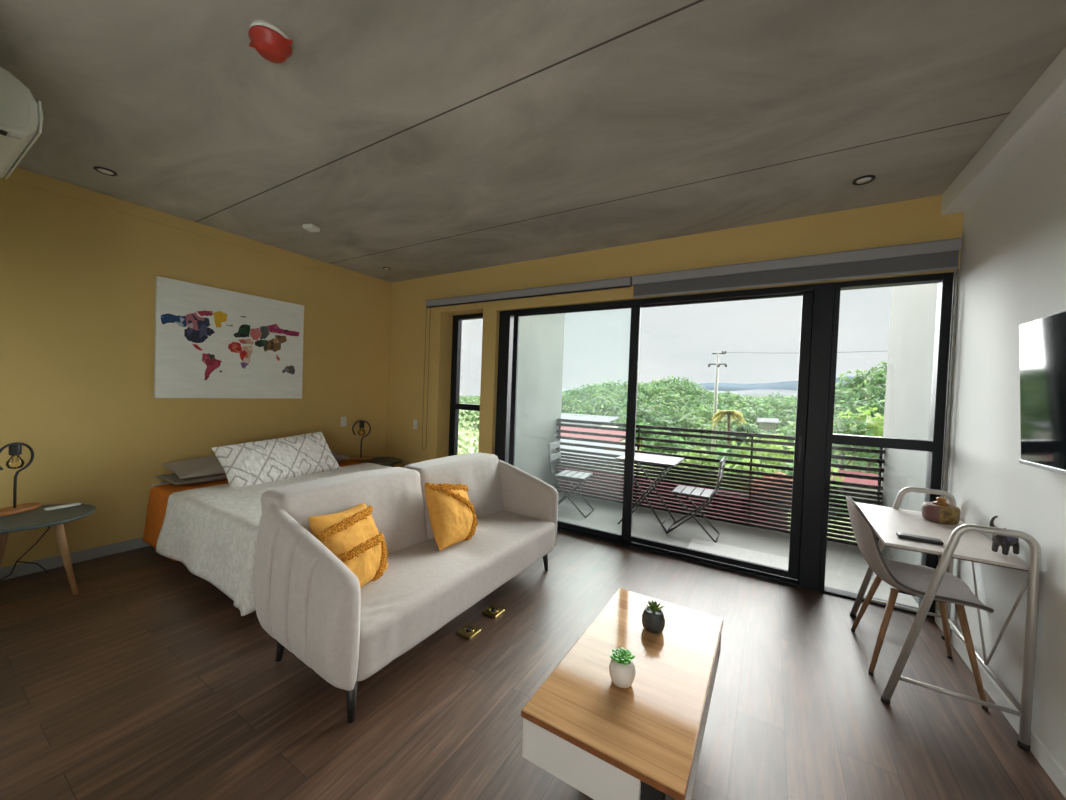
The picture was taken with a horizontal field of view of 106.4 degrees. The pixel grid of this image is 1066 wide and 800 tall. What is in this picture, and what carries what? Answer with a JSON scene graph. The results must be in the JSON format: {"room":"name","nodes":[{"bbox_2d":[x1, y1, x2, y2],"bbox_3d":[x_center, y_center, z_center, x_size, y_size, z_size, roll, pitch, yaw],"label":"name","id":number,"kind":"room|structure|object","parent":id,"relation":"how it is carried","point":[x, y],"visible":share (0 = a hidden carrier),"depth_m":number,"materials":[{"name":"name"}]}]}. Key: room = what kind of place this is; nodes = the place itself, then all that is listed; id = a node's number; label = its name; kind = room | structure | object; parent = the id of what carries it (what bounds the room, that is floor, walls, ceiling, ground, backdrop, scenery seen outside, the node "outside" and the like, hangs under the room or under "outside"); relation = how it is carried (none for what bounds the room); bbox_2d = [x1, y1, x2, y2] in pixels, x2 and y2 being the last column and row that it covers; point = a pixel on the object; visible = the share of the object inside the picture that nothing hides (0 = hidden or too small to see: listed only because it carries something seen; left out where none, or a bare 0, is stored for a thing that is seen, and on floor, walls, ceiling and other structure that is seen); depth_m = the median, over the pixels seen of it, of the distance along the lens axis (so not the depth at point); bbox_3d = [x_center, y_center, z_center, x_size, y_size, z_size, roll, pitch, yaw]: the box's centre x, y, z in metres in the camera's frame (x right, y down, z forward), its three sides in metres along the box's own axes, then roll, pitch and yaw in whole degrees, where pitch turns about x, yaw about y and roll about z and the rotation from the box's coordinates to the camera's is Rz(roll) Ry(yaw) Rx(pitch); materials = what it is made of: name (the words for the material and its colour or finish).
{"room":"studio apartment","nodes":[
{"label":"studio apartment","id":0,"kind":"room"},
{"bbox_2d":[0,178,389,567],"bbox_3d":[-2.894,-0.176,3.950,0.150,2.800,3.710,3,1,31],"label":"wall","id":1,"kind":"structure","parent":0,"point":[77,277],"depth_m":3.16,"materials":[{"name":"paint"}]},
{"bbox_2d":[0,537,150,579],"bbox_3d":[-2.878,1.184,3.935,0.012,0.085,3.400,3,1,31],"label":"baseboard","id":2,"kind":"structure","parent":1,"relation":"attached to","point":[21,569],"depth_m":2.99,"materials":[{"name":"grey"}]},
{"bbox_2d":[3,167,390,289],"bbox_3d":[-2.776,-1.521,3.874,0.014,0.100,3.400,3,1,31],"label":"trim","id":3,"kind":"structure","parent":1,"relation":"attached to","point":[19,175],"depth_m":3.37,"materials":[{"name":"paint"}]},
{"bbox_2d":[154,276,303,397],"bbox_3d":[-2.833,-0.523,3.838,0.037,1.013,1.214,3,1,31],"label":"canvas","id":4,"kind":"object","parent":1,"relation":"attached to","point":[210,342],"visible":1,"depth_m":3.72},
{"bbox_2d":[161,310,299,379],"bbox_3d":[-2.823,-0.501,3.823,0.002,0.643,1.144,3,1,31],"label":"print","id":5,"kind":"object","parent":4,"relation":"attached to","point":[196,344],"depth_m":3.75},
{"bbox_2d":[341,417,346,426],"bbox_3d":[-2.295,0.262,4.833,0.012,0.118,0.072,3,1,31],"label":"wall socket","id":6,"kind":"object","parent":1,"relation":"attached to","point":[343,419],"visible":1,"depth_m":4.83,"materials":[{"name":"white plastic"}]},
{"bbox_2d":[0,0,1065,281],"bbox_3d":[-1.160,-1.543,1.283,5.740,0.180,6.510,3,1,31],"label":"ceiling","id":7,"kind":"structure","parent":0,"point":[419,138],"depth_m":1.96,"materials":[{"name":"concrete"}]},
{"bbox_2d":[93,166,117,175],"bbox_3d":[-2.892,-1.546,2.697,0.112,0.008,0.112,3,1,31],"label":"recessed light","id":8,"kind":"object","parent":7,"relation":"in","point":[102,170],"visible":1,"depth_m":2.69,"materials":[{"name":"black metal"}]},
{"bbox_2d":[248,20,292,62],"bbox_3d":[-1.050,-1.420,1.595,0.145,0.072,0.145,1,2,-34],"label":"smoke detector","id":9,"kind":"object","parent":7,"relation":"attached to","point":[272,43],"visible":1,"depth_m":1.56,"materials":[{"name":"red plastic"}]},
{"bbox_2d":[302,224,319,231],"bbox_3d":[-1.953,-1.512,3.510,0.100,0.041,0.100,2,1,11],"label":"ceiling sensor","id":10,"kind":"object","parent":7,"relation":"attached to","point":[309,227],"visible":1,"depth_m":3.48,"materials":[{"name":"white plastic"}]},
{"bbox_2d":[852,175,875,184],"bbox_3d":[2.042,-1.355,2.461,0.112,0.008,0.112,3,1,31],"label":"recessed light","id":11,"kind":"object","parent":7,"relation":"in","point":[866,179],"visible":1,"depth_m":2.45,"materials":[{"name":"black metal"}]},
{"bbox_2d":[0,530,1065,799],"bbox_3d":[-1.271,1.394,1.348,5.740,0.100,6.510,3,1,31],"label":"floor","id":12,"kind":"structure","parent":0,"point":[147,682],"depth_m":1.82,"materials":[{"name":"laminate"}]},
{"bbox_2d":[0,503,95,595],"bbox_3d":[-3.260,0.992,2.562,0.637,0.506,0.595,3,1,31],"label":"bedside table","id":13,"kind":"object","parent":12,"relation":"on","point":[36,518],"depth_m":2.55,"materials":[{"name":"wood"}]},
{"bbox_2d":[0,442,40,515],"bbox_3d":[-3.396,0.504,2.613,0.124,0.456,0.249,2,1,-1],"label":"table lamp","id":14,"kind":"object","parent":13,"relation":"on","point":[15,448],"visible":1,"depth_m":2.61,"materials":[{"name":"brown wood"}]},
{"bbox_2d":[8,444,21,455],"bbox_3d":[-3.389,0.325,2.609,0.054,0.072,0.054,2,1,-1],"label":"socket","id":15,"kind":"object","parent":14,"relation":"attached to","point":[13,449],"depth_m":2.59,"materials":[{"name":"black metal"}]},
{"bbox_2d":[44,503,80,510],"bbox_3d":[-3.212,0.728,2.725,0.044,0.016,0.164,3,1,22],"label":"remote control","id":16,"kind":"object","parent":13,"relation":"on","point":[71,504],"visible":1,"depth_m":2.71,"materials":[{"name":"white plastic"}]},
{"bbox_2d":[151,482,170,487],"bbox_3d":[-2.006,0.997,3.547,1.830,0.540,1.630,3,1,31],"label":"bed","id":17,"kind":"object","parent":12,"relation":"on","point":[161,483],"visible":0.04,"depth_m":3.31,"materials":[{"name":"grey fabric"}]},
{"bbox_2d":[142,460,361,560],"bbox_3d":[-2.331,0.909,3.737,0.651,0.431,1.806,3,1,31],"label":"throw","id":18,"kind":"object","parent":17,"relation":"on","point":[159,495],"visible":0.21,"depth_m":3.11,"materials":[{"name":"orange fabric"}]},
{"bbox_2d":[155,473,226,484],"bbox_3d":[-2.796,0.651,3.513,0.429,0.081,0.703,3,1,31],"label":"pillow","id":19,"kind":"object","parent":18,"relation":"on","point":[172,478],"visible":0.34,"depth_m":3.26,"materials":[{"name":"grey fabric"}]},
{"bbox_2d":[162,455,224,478],"bbox_3d":[-2.765,0.567,3.518,0.425,0.126,0.666,3,2,33],"label":"pillow","id":20,"kind":"object","parent":19,"relation":"on","point":[210,465],"visible":0.53,"depth_m":3.32,"materials":[{"name":"beige fabric"}]},
{"bbox_2d":[211,432,339,486],"bbox_3d":[-2.281,0.540,3.636,0.333,0.417,0.993,3,1,26],"label":"pillow","id":21,"kind":"object","parent":18,"relation":"on","point":[257,462],"visible":0.94,"depth_m":3.49,"materials":[{"name":"white fabric"}]},
{"bbox_2d":[330,450,349,461],"bbox_3d":[-2.382,0.618,4.221,0.447,0.154,0.684,3,1,31],"label":"pillow","id":22,"kind":"object","parent":18,"relation":"on","point":[338,457],"visible":0.11,"depth_m":4.33,"materials":[{"name":"beige fabric"}]},
{"bbox_2d":[156,463,391,615],"bbox_3d":[-1.672,0.937,3.351,1.379,0.446,1.925,3,1,31],"label":"bedspread","id":23,"kind":"object","parent":17,"relation":"on","point":[212,531],"visible":0.37,"depth_m":2.63,"materials":[{"name":"beige fabric"}]},
{"bbox_2d":[356,456,401,466],"bbox_3d":[-1.935,0.990,4.898,0.591,0.506,0.595,3,1,31],"label":"bedside table","id":24,"kind":"object","parent":12,"relation":"on","point":[381,460],"visible":0.37,"depth_m":4.86,"materials":[{"name":"wood"}]},
{"bbox_2d":[349,420,371,460],"bbox_3d":[-2.095,0.489,4.865,0.264,0.484,0.132,1,1,-31],"label":"table lamp","id":25,"kind":"object","parent":24,"relation":"on","point":[361,422],"visible":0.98,"depth_m":4.85,"materials":[{"name":"brown wood"}]},
{"bbox_2d":[359,421,363,427],"bbox_3d":[-2.088,0.298,4.861,0.058,0.077,0.058,1,1,-31],"label":"socket","id":26,"kind":"object","parent":25,"relation":"attached to","point":[361,423],"depth_m":4.84,"materials":[{"name":"black metal"}]},
{"bbox_2d":[254,452,557,722],"bbox_3d":[-0.613,0.903,2.595,0.854,0.878,1.987,3,1,31],"label":"sofa","id":27,"kind":"object","parent":12,"relation":"on","point":[306,598],"visible":0.86,"depth_m":2.04,"materials":[{"name":"fabric"}]},
{"bbox_2d":[261,467,426,553],"bbox_3d":[-1.037,0.701,2.332,0.324,0.494,0.904,3,1,31],"label":"cushion","id":28,"kind":"object","parent":27,"relation":"on","point":[396,495],"depth_m":2.34,"materials":[{"name":"fabric"}]},
{"bbox_2d":[309,503,387,587],"bbox_3d":[-0.920,0.756,2.039,0.276,0.423,0.447,3,1,19],"label":"throw cushion","id":29,"kind":"object","parent":27,"relation":"on","point":[352,535],"visible":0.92,"depth_m":1.96,"materials":[{"name":"yellow fabric"}]},
{"bbox_2d":[425,482,477,550],"bbox_3d":[-0.540,0.758,2.670,0.285,0.469,0.466,3,2,34],"label":"throw cushion","id":30,"kind":"object","parent":27,"relation":"on","point":[452,516],"visible":0.97,"depth_m":2.54,"materials":[{"name":"yellow fabric"}]},
{"bbox_2d":[402,452,503,538],"bbox_3d":[-0.579,0.702,3.098,0.324,0.494,0.904,3,1,31],"label":"cushion","id":31,"kind":"object","parent":27,"relation":"on","point":[483,473],"depth_m":3.07,"materials":[{"name":"fabric"}]},
{"bbox_2d":[356,511,554,680],"bbox_3d":[-0.537,1.033,2.547,0.660,0.306,1.756,3,1,31],"label":"seat cushion","id":32,"kind":"object","parent":27,"relation":"on","point":[422,587],"depth_m":2.19,"materials":[{"name":"fabric"}]},
{"bbox_2d":[457,624,480,638],"bbox_3d":[-0.374,1.348,2.326,0.104,0.016,0.100,3,1,31],"label":"socket","id":33,"kind":"object","parent":12,"relation":"on","point":[468,631],"visible":1,"depth_m":2.31,"materials":[{"name":"gold metal"}]},
{"bbox_2d":[464,627,473,632],"bbox_3d":[-0.374,1.342,2.326,0.060,0.003,0.060,3,1,24],"label":"socket","id":34,"kind":"object","parent":33,"relation":"attached to","point":[466,629],"depth_m":2.32,"materials":[{"name":"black metal"}]},
{"bbox_2d":[482,605,504,617],"bbox_3d":[-0.252,1.347,2.545,0.104,0.016,0.100,3,1,31],"label":"socket","id":35,"kind":"object","parent":12,"relation":"on","point":[493,611],"visible":1,"depth_m":2.53,"materials":[{"name":"gold metal"}]},
{"bbox_2d":[489,607,497,612],"bbox_3d":[-0.252,1.342,2.545,0.060,0.003,0.060,3,2,37],"label":"socket","id":36,"kind":"object","parent":35,"relation":"attached to","point":[491,609],"depth_m":2.55,"materials":[{"name":"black metal"}]},
{"bbox_2d":[521,588,722,799],"bbox_3d":[0.424,1.212,1.599,0.508,0.380,0.983,3,1,31],"label":"coffee table","id":37,"kind":"object","parent":12,"relation":"on","point":[643,740],"visible":0.97,"depth_m":1.32,"materials":[{"name":"brown laminate"}]},
{"bbox_2d":[609,648,635,687],"bbox_3d":[0.322,0.968,1.438,0.094,0.106,0.094,3,1,31],"label":"potted succulent","id":38,"kind":"object","parent":37,"relation":"on","point":[622,671],"visible":1,"depth_m":1.41,"materials":[{"name":"beige ceramic"}]},
{"bbox_2d":[642,598,665,632],"bbox_3d":[0.538,0.962,1.775,0.096,0.119,0.098,3,1,31],"label":"potted succulent","id":39,"kind":"object","parent":37,"relation":"on","point":[653,620],"visible":1,"depth_m":1.75,"materials":[{"name":"black ceramic"}]},
{"bbox_2d":[846,496,993,710],"bbox_3d":[2.055,1.016,2.188,0.568,0.867,0.475,3,1,31],"label":"dining chair","id":40,"kind":"object","parent":12,"relation":"on","point":[907,578],"visible":0.98,"depth_m":2.13,"materials":[{"name":"grey plastic"}]},
{"bbox_2d":[850,487,1040,750],"bbox_3d":[2.113,0.998,2.164,0.494,0.908,0.919,3,1,31],"label":"desk","id":41,"kind":"object","parent":12,"relation":"on","point":[962,541],"visible":0.91,"depth_m":1.84,"materials":[{"name":"silver metal"}]},
{"bbox_2d":[896,532,943,544],"bbox_3d":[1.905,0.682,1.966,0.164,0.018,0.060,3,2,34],"label":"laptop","id":42,"kind":"object","parent":41,"relation":"on","point":[899,534],"visible":1,"depth_m":1.95,"materials":[{"name":"black metal"}]},
{"bbox_2d":[922,497,960,524],"bbox_3d":[2.359,0.632,2.306,0.156,0.138,0.156,3,1,31],"label":"jar","id":43,"kind":"object","parent":41,"relation":"on","point":[939,511],"visible":1,"depth_m":2.26,"materials":[{"name":"red"}]},
{"bbox_2d":[987,515,1019,554],"bbox_3d":[2.139,0.610,1.812,0.169,0.174,0.060,2,1,-11],"label":"elephant figurine","id":44,"kind":"object","parent":41,"relation":"on","point":[1005,542],"visible":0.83,"depth_m":1.79,"materials":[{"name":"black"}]},
{"bbox_2d":[514,313,564,486],"bbox_3d":[-0.030,-0.192,5.238,0.200,3.010,1.440,3,1,31],"label":"wall","id":45,"kind":"structure","parent":0,"point":[541,337],"depth_m":5.24,"materials":[{"name":"paint"}]},
{"bbox_2d":[385,195,962,466],"bbox_3d":[0.449,-0.054,4.101,5.440,2.800,0.300,3,1,31],"label":"wall","id":46,"kind":"structure","parent":0,"point":[921,219],"depth_m":4.12,"materials":[{"name":"paint"}]},
{"bbox_2d":[413,420,416,428],"bbox_3d":[-1.504,0.311,5.087,0.072,0.118,0.012,3,1,31],"label":"light switch","id":47,"kind":"object","parent":46,"relation":"attached to","point":[414,421],"visible":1,"depth_m":5.08,"materials":[{"name":"white plastic"}]},
{"bbox_2d":[448,313,482,455],"bbox_3d":[-0.760,0.062,4.941,0.655,2.240,0.070,3,1,31],"label":"window","id":48,"kind":"structure","parent":46,"relation":"in","point":[455,406],"depth_m":5.05,"materials":[{"name":"black metal"}]},
{"bbox_2d":[422,276,631,449],"bbox_3d":[-0.246,-0.248,4.300,2.582,1.852,0.072,3,1,31],"label":"roller blind","id":49,"kind":"object","parent":46,"relation":"attached to","point":[623,282],"visible":0.97,"depth_m":4.13,"materials":[{"name":"grey fabric"}]},
{"bbox_2d":[495,282,834,591],"bbox_3d":[0.911,0.218,3.784,3.030,2.305,0.120,3,1,31],"label":"door","id":50,"kind":"structure","parent":46,"relation":"in","point":[803,571],"depth_m":3.15,"materials":[{"name":"black metal"}]},
{"bbox_2d":[632,238,961,497],"bbox_3d":[1.779,-0.201,3.089,2.105,1.742,0.072,3,1,31],"label":"roller blind","id":51,"kind":"object","parent":46,"relation":"attached to","point":[937,255],"visible":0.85,"depth_m":2.88,"materials":[{"name":"grey fabric"}]},
{"bbox_2d":[819,272,955,618],"bbox_3d":[2.479,0.298,2.840,0.635,2.305,0.100,3,1,31],"label":"window","id":52,"kind":"structure","parent":46,"relation":"in","point":[934,444],"depth_m":2.72,"materials":[{"name":"black metal"}]},
{"bbox_2d":[558,492,918,606],"bbox_3d":[1.531,1.490,4.266,4.020,0.190,1.375,3,1,31],"label":"floor","id":53,"kind":"structure","parent":0,"point":[846,568],"depth_m":4.16,"materials":[{"name":"concrete"}]},
{"bbox_2d":[548,440,593,517],"bbox_3d":[0.467,0.935,4.822,0.506,0.828,0.380,3,1,24],"label":"folding chair","id":54,"kind":"object","parent":53,"relation":"on","point":[565,474],"visible":0.98,"depth_m":4.77,"materials":[{"name":"grey"}]},
{"bbox_2d":[615,452,683,533],"bbox_3d":[1.301,1.016,4.465,0.620,0.741,0.580,3,1,31],"label":"bistro table","id":55,"kind":"object","parent":53,"relation":"on","point":[669,461],"visible":0.79,"depth_m":4.35,"materials":[{"name":"grey metal"}]},
{"bbox_2d":[666,456,725,542],"bbox_3d":[1.707,0.996,4.175,0.506,0.828,0.380,3,1,31],"label":"folding chair","id":56,"kind":"object","parent":53,"relation":"on","point":[688,491],"visible":1,"depth_m":4.11,"materials":[{"name":"grey"}]},
{"bbox_2d":[554,419,884,545],"bbox_3d":[1.880,0.870,4.827,3.590,1.050,0.075,3,1,31],"label":"balcony railing","id":57,"kind":"object","parent":53,"relation":"on","point":[748,517],"visible":0.63,"depth_m":4.62,"materials":[{"name":"black metal"}]},
{"bbox_2d":[687,538,788,569],"bbox_3d":[1.855,1.414,3.632,0.820,0.014,0.420,3,1,31],"label":"doormat","id":58,"kind":"object","parent":53,"relation":"on","point":[763,558],"visible":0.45,"depth_m":3.66,"materials":[{"name":"white fabric"}]},
{"bbox_2d":[880,283,937,604],"bbox_3d":[3.238,-0.026,3.296,0.230,3.010,1.420,3,1,31],"label":"wall","id":59,"kind":"structure","parent":0,"point":[912,307],"depth_m":3.28,"materials":[{"name":"paint"}]},
{"bbox_2d":[935,112,1065,771],"bbox_3d":[1.219,0.067,-0.053,0.150,2.800,6.360,3,1,31],"label":"wall","id":60,"kind":"structure","parent":0,"point":[1012,271],"depth_m":1.94,"materials":[{"name":"white paint"}]},
{"bbox_2d":[935,610,1065,798],"bbox_3d":[1.062,1.422,-0.042,0.012,0.080,6.220,3,1,31],"label":"baseboard","id":61,"kind":"structure","parent":60,"relation":"attached to","point":[1051,766],"depth_m":1.78,"materials":[{"name":"white paint"}]},
{"bbox_2d":[941,46,1065,214],"bbox_3d":[1.118,-1.270,-0.086,0.105,0.135,6.200,3,1,31],"label":"ceiling beam","id":62,"kind":"structure","parent":60,"relation":"attached to","point":[1044,103],"depth_m":1.87,"materials":[{"name":"white paint"}]},
{"bbox_2d":[1019,310,1065,474],"bbox_3d":[1.881,-0.027,1.275,0.082,0.611,1.080,3,1,31],"label":"television","id":63,"kind":"object","parent":60,"relation":"attached to","point":[1042,341],"visible":1,"depth_m":1.59,"materials":[{"name":"black glass"}]},
{"bbox_3d":[-3.643,-0.134,0.781,2.120,2.800,2.800,3,1,31],"label":"wall","id":64,"kind":"structure","parent":0,"visible":0},
{"bbox_2d":[0,67,42,178],"bbox_3d":[-2.650,-1.322,1.942,0.868,0.299,0.213,3,1,31],"label":"air conditioner","id":65,"kind":"object","parent":64,"relation":"attached to","point":[21,116],"visible":1,"depth_m":1.77,"materials":[{"name":"white plastic"}]},
{"label":"outside","id":66,"kind":"structure","parent":0,"visible":0},
{"bbox_2d":[562,376,870,391],"bbox_3d":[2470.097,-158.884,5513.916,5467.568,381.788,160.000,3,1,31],"label":"mountain","id":67,"kind":"structure","parent":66,"point":[786,385],"depth_m":5226.43,"materials":[{"name":"blue"}]},
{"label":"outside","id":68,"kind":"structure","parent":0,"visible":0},
{"bbox_2d":[458,430,856,541],"bbox_3d":[43.611,7.574,112.573,280.000,1.000,222.000,3,1,31],"label":"ground","id":69,"kind":"structure","parent":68,"point":[471,448],"depth_m":54.76,"materials":[{"name":"green plant"}]},
{"bbox_2d":[457,399,479,454],"bbox_3d":[-2.549,3.661,8.951,4.690,7.990,3.661,3,1,31],"label":"shrub","id":70,"kind":"object","parent":69,"relation":"on","point":[466,443],"visible":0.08,"depth_m":7.82,"materials":[{"name":"green plant"}]},
{"bbox_2d":[561,413,617,427],"bbox_3d":[3.677,4.410,56.058,15.200,4.825,8.000,3,1,31],"label":"warehouse","id":71,"kind":"structure","parent":69,"relation":"on","point":[563,415],"depth_m":54.56,"materials":[{"name":"grey"}]},
{"bbox_2d":[561,426,625,441],"bbox_3d":[3.956,4.895,34.627,8.700,4.825,6.500,3,1,31],"label":"house","id":72,"kind":"structure","parent":69,"relation":"on","point":[562,427],"depth_m":33.60,"materials":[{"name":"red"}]},
{"bbox_2d":[560,439,636,472],"bbox_3d":[2.761,5.210,25.146,5.800,4.525,8.000,3,1,31],"label":"house","id":73,"kind":"structure","parent":69,"relation":"on","point":[561,440],"depth_m":25.35,"materials":[{"name":"grey"}]},
{"bbox_2d":[635,422,668,443],"bbox_3d":[15.092,5.166,54.660,5.854,4.541,5.433,1,2,-36],"label":"broadleaf tree","id":74,"kind":"object","parent":69,"relation":"on","point":[642,423],"visible":0.21,"depth_m":53.81,"materials":[{"name":"green plant"}]},
{"bbox_2d":[639,430,695,461],"bbox_3d":[12.911,5.231,38.865,5.490,4.761,5.351,3,1,31],"label":"broadleaf tree","id":75,"kind":"object","parent":69,"relation":"on","point":[669,437],"visible":0.43,"depth_m":37.91,"materials":[{"name":"green plant"}]},
{"bbox_2d":[634,453,703,484],"bbox_3d":[7.773,5.402,23.072,4.114,4.666,3.785,1,2,-39],"label":"broadleaf tree","id":76,"kind":"object","parent":69,"relation":"on","point":[672,453],"visible":0.06,"depth_m":22.35,"materials":[{"name":"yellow plant"}]},
{"bbox_2d":[559,467,784,528],"bbox_3d":[3.394,5.481,13.990,9.150,4.525,5.500,3,1,31],"label":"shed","id":77,"kind":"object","parent":69,"relation":"on","point":[560,467],"visible":0.02,"depth_m":14.58,"materials":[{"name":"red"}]},
{"bbox_2d":[669,448,731,484],"bbox_3d":[9.549,5.277,23.116,4.729,5.046,4.110,1,2,-36],"label":"broadleaf tree","id":78,"kind":"object","parent":69,"relation":"on","point":[708,463],"visible":0.21,"depth_m":22.61,"materials":[{"name":"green plant"}]},
{"bbox_2d":[708,351,726,470],"bbox_3d":[18.823,1.334,41.176,1.860,12.765,0.400,3,1,31],"label":"utility pole","id":79,"kind":"object","parent":69,"relation":"on","point":[717,364],"visible":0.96,"depth_m":41.02,"materials":[{"name":"grey concrete"}]},
{"bbox_2d":[565,403,848,415],"bbox_3d":[17.419,0.909,42.016,34.918,0.674,0.028,3,2,37],"label":"overhead wire","id":80,"kind":"object","parent":79,"relation":"attached to","point":[565,403],"visible":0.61,"depth_m":42.09,"materials":[{"name":"grey metal"}]},
{"bbox_2d":[566,414,865,423],"bbox_3d":[17.420,1.870,42.014,34.879,1.491,0.028,3,2,37],"label":"overhead wire","id":81,"kind":"object","parent":79,"relation":"attached to","point":[566,414],"visible":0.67,"depth_m":37.87,"materials":[{"name":"grey"}]},
{"bbox_2d":[566,408,883,420],"bbox_3d":[17.420,1.364,42.015,34.903,0.952,0.028,3,2,37],"label":"overhead wire","id":82,"kind":"object","parent":79,"relation":"attached to","point":[566,408],"visible":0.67,"depth_m":39.25,"materials":[{"name":"grey"}]},
{"bbox_2d":[682,427,882,428],"bbox_3d":[17.421,2.622,42.014,34.841,2.364,0.028,3,2,37],"label":"overhead wire","id":83,"kind":"object","parent":79,"relation":"attached to","point":[682,427],"visible":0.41,"depth_m":37.12,"materials":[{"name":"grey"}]},
{"bbox_2d":[724,351,877,352],"bbox_3d":[26.035,-4.252,33.952,0.040,0.477,18.789,1,2,-44],"label":"overhead wire","id":84,"kind":"object","parent":79,"relation":"attached to","point":[864,351],"visible":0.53,"depth_m":33.88,"materials":[{"name":"grey"}]},
{"bbox_2d":[711,410,745,444],"bbox_3d":[18.455,4.359,37.898,3.008,6.856,3.023,3,1,31],"label":"palm tree","id":85,"kind":"object","parent":69,"relation":"on","point":[720,414],"visible":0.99,"depth_m":37.42,"materials":[{"name":"yellow plant"}]},
{"bbox_2d":[702,444,773,485],"bbox_3d":[12.040,5.285,23.947,5.191,5.185,4.590,1,2,-33],"label":"broadleaf tree","id":86,"kind":"object","parent":69,"relation":"on","point":[720,449],"visible":0.05,"depth_m":23.73,"materials":[{"name":"green plant"}]},
{"bbox_2d":[722,422,772,450],"bbox_3d":[20.721,5.002,38.633,4.846,5.732,4.634,1,2,-37],"label":"broadleaf tree","id":87,"kind":"object","parent":69,"relation":"on","point":[744,428],"visible":0.32,"depth_m":38.29,"materials":[{"name":"green plant"}]},
{"bbox_2d":[757,417,778,433],"bbox_3d":[32.138,5.207,54.768,2.600,5.425,3.000,3,1,31],"label":"cottage","id":88,"kind":"structure","parent":69,"relation":"on","point":[763,422],"depth_m":53.93,"materials":[{"name":"grey"}]},
{"bbox_2d":[751,472,792,529],"bbox_3d":[8.934,5.280,14.327,2.407,5.349,2.154,1,1,-32],"label":"broadleaf tree","id":89,"kind":"object","parent":69,"relation":"on","point":[776,472],"visible":0.08,"depth_m":14.05,"materials":[{"name":"green plant"}]},
{"bbox_2d":[724,433,843,485],"bbox_3d":[13.394,4.893,21.939,5.870,6.143,5.155,1,2,-35],"label":"broadleaf tree","id":90,"kind":"object","parent":69,"relation":"on","point":[769,446],"visible":0.24,"depth_m":21.76,"materials":[{"name":"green plant"}]},
{"bbox_2d":[763,462,856,520],"bbox_3d":[12.067,5.447,18.178,4.082,5.100,3.768,1,2,-37],"label":"broadleaf tree","id":91,"kind":"object","parent":69,"relation":"on","point":[787,472],"visible":0.02,"depth_m":18.26,"materials":[{"name":"green plant"}]},
{"bbox_2d":[792,413,879,469],"bbox_3d":[28.325,4.786,36.088,8.556,7.086,7.826,1,2,-33],"label":"broadleaf tree","id":92,"kind":"object","parent":69,"relation":"on","point":[845,420],"visible":0.31,"depth_m":35.31,"materials":[{"name":"green plant"}]},
{"bbox_2d":[831,469,877,504],"bbox_3d":[26.657,7.299,30.081,12.500,2.925,3.000,3,1,31],"label":"pavilion","id":93,"kind":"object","parent":69,"relation":"on","point":[846,479],"visible":0.02,"depth_m":30.38,"materials":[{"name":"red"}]},
{"bbox_2d":[833,406,883,472],"bbox_3d":[31.320,4.444,36.673,7.813,7.740,7.318,1,2,-33],"label":"broadleaf tree","id":94,"kind":"object","parent":69,"relation":"on","point":[876,422],"visible":0.3,"depth_m":36.70,"materials":[{"name":"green plant"}]},
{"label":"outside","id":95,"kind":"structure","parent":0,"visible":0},
{"bbox_2d":[460,396,787,455],"bbox_3d":[28.891,1.756,108.094,93.218,9.720,99.200,3,1,31],"label":"hill","id":96,"kind":"structure","parent":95,"point":[475,425],"depth_m":75.06,"materials":[{"name":"green plant"}]},
{"bbox_2d":[459,376,882,473],"bbox_3d":[19.927,0.223,92.889,99.538,14.673,69.233,3,1,31],"label":"trees","id":97,"kind":"object","parent":96,"relation":"on","point":[684,395],"visible":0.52,"depth_m":78.11,"materials":[{"name":"green plant"}]},
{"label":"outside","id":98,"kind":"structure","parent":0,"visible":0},
{"bbox_2d":[833,389,884,472],"bbox_3d":[63.491,2.088,68.760,28.256,13.392,67.200,3,1,31],"label":"hill","id":99,"kind":"structure","parent":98,"point":[853,461],"depth_m":47.15,"materials":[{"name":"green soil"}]},
{"bbox_2d":[787,361,886,456],"bbox_3d":[57.222,0.369,59.171,33.077,17.268,47.327,3,1,31],"label":"forest canopy","id":100,"kind":"object","parent":99,"relation":"on","point":[848,398],"visible":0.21,"depth_m":67.90,"materials":[{"name":"green plant"}]},
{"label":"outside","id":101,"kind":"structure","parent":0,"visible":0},
{"bbox_3d":[-48.434,2.200,194.416,99.777,5.424,64.000,3,1,31],"label":"hill","id":102,"kind":"object","parent":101,"visible":0},
{"bbox_2d":[459,395,479,399],"bbox_3d":[-54.421,0.569,185.160,104.293,9.869,45.906,3,1,31],"label":"forest canopy","id":103,"kind":"object","parent":102,"relation":"on","point":[465,397],"visible":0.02,"depth_m":179.50,"materials":[{"name":"green plant"}]},
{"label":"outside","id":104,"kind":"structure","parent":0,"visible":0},
{"bbox_3d":[11.251,7.904,19.485,120.000,0.030,4.000,3,1,31],"label":"lane","id":105,"kind":"object","parent":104,"visible":0},
{"bbox_2d":[711,459,785,490],"bbox_3d":[9.985,5.278,18.204,3.937,5.274,3.558,1,2,-34],"label":"broadleaf tree","id":106,"kind":"object","parent":105,"relation":"on","point":[760,469],"visible":0.16,"depth_m":18.36,"materials":[{"name":"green plant"}]},
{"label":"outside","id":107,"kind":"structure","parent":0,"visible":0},
{"bbox_2d":[708,389,796,399],"bbox_3d":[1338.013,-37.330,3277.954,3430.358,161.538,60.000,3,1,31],"label":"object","id":108,"kind":"object","parent":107,"point":[757,392],"visible":0.04,"depth_m":3028.52,"materials":[{"name":"white"}]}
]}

